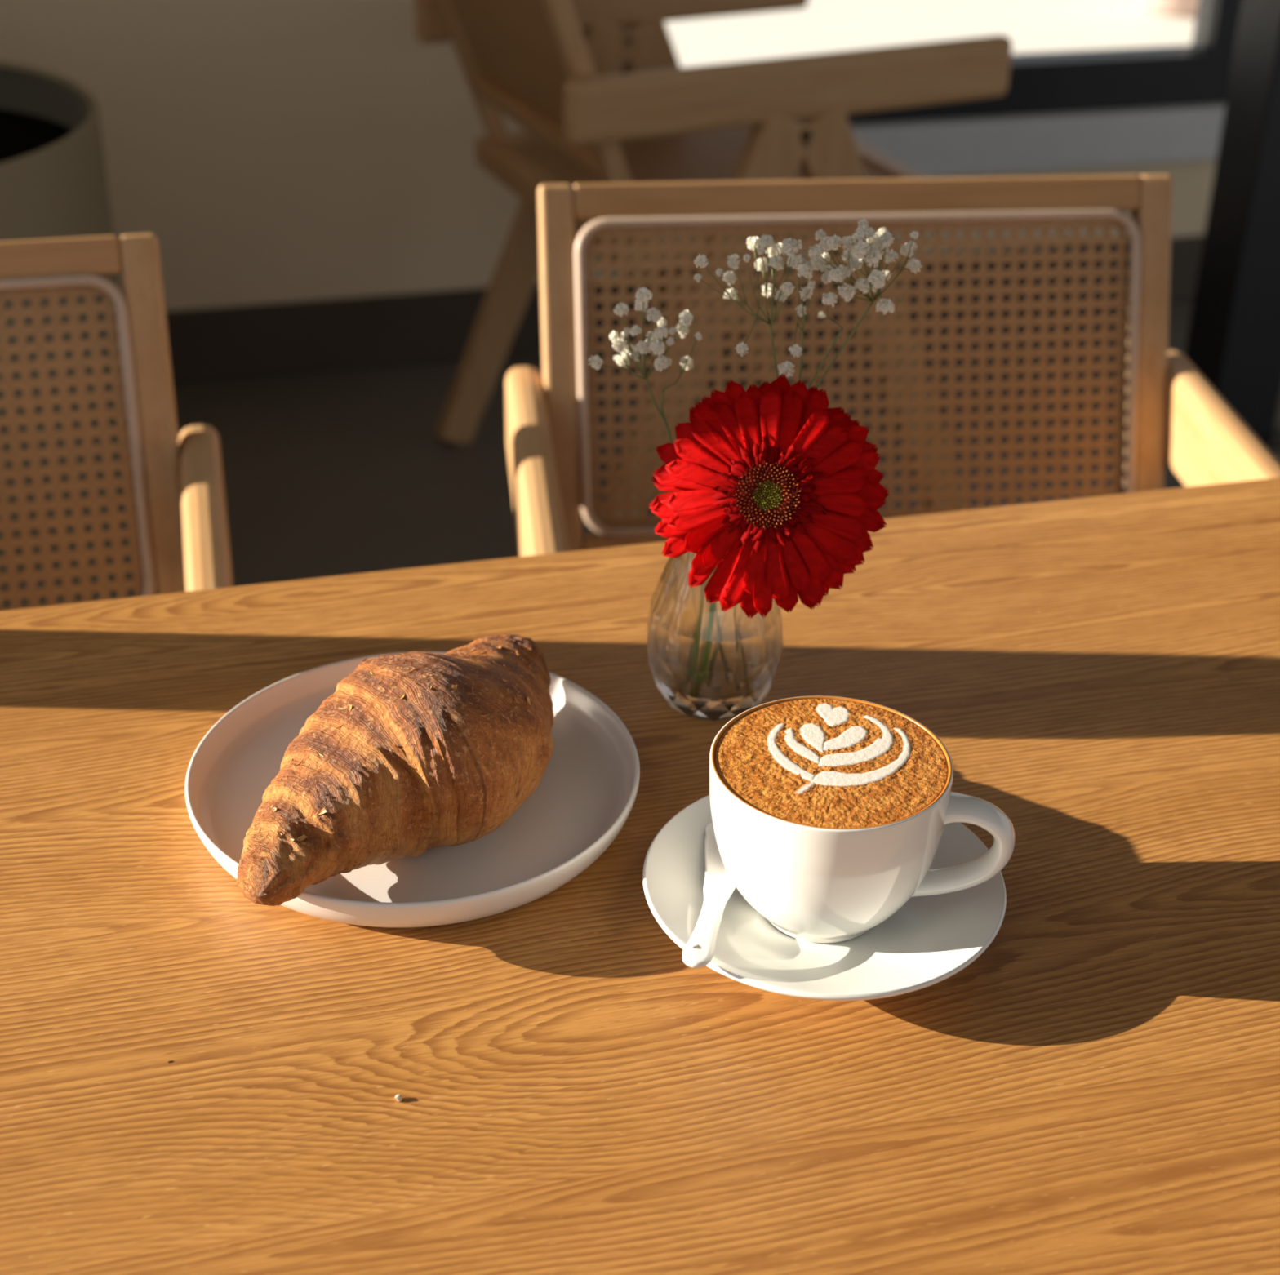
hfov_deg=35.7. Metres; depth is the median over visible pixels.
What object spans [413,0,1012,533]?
cane chair
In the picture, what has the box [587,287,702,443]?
sprig
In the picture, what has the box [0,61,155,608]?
planter
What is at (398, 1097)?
crumb
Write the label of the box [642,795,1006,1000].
saucer
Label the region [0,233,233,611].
cane chair
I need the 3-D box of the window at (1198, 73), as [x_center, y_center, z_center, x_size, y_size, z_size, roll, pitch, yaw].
[0.494,-1.677,2.881,1.100,1.845,0.070,-7,31,-13]
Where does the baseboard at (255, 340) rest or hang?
attached to the wall
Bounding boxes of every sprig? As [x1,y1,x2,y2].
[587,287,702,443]
[693,218,922,389]
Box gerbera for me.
[648,373,889,618]
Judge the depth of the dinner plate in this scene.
0.88 m
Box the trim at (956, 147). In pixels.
[628,103,1225,181]
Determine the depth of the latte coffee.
0.79 m
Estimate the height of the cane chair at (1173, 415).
0.820 m
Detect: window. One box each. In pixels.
[621,0,1242,124]
[664,0,1195,67]
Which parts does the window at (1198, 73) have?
pane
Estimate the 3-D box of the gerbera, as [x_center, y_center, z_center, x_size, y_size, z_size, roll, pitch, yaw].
[0.058,-0.037,0.916,0.108,0.160,0.066,1,30,0]
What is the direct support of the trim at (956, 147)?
attached to the wall
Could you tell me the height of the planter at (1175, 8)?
0.280 m
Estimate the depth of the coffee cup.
0.78 m
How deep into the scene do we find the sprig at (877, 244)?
0.91 m
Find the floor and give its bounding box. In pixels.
[173,300,1279,586]
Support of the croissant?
on the dinner plate
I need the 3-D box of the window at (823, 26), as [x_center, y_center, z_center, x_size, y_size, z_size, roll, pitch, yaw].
[-1.234,-5.170,11.704,28.000,0.150,18.770,-7,31,-13]
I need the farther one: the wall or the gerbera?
the wall
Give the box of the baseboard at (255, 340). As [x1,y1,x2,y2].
[165,235,1204,383]
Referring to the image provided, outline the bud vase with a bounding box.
[646,551,783,721]
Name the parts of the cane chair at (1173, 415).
armrest, rail, rail, armrest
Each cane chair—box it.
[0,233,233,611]
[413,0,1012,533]
[505,174,1279,556]
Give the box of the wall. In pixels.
[0,0,1216,311]
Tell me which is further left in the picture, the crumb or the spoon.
the crumb
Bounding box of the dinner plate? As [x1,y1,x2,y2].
[185,651,639,927]
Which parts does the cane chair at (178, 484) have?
rail, armrest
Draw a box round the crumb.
[395,1093,402,1101]
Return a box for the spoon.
[682,822,736,968]
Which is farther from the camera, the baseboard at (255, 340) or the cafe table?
the baseboard at (255, 340)
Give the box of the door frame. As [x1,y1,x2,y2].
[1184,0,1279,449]
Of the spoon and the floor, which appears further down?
the spoon
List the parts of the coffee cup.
handle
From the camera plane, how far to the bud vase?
0.94 m
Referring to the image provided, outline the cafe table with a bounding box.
[0,477,1279,1274]
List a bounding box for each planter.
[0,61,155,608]
[1135,0,1198,17]
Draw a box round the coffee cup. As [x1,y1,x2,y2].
[709,695,1015,942]
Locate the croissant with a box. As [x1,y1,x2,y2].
[236,634,554,906]
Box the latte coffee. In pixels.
[711,696,951,829]
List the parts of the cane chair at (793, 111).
leg, rail, seat rail, armrest, seat rail, leg, leg, seat rail, armrest, leg, seat rail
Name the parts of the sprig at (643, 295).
stem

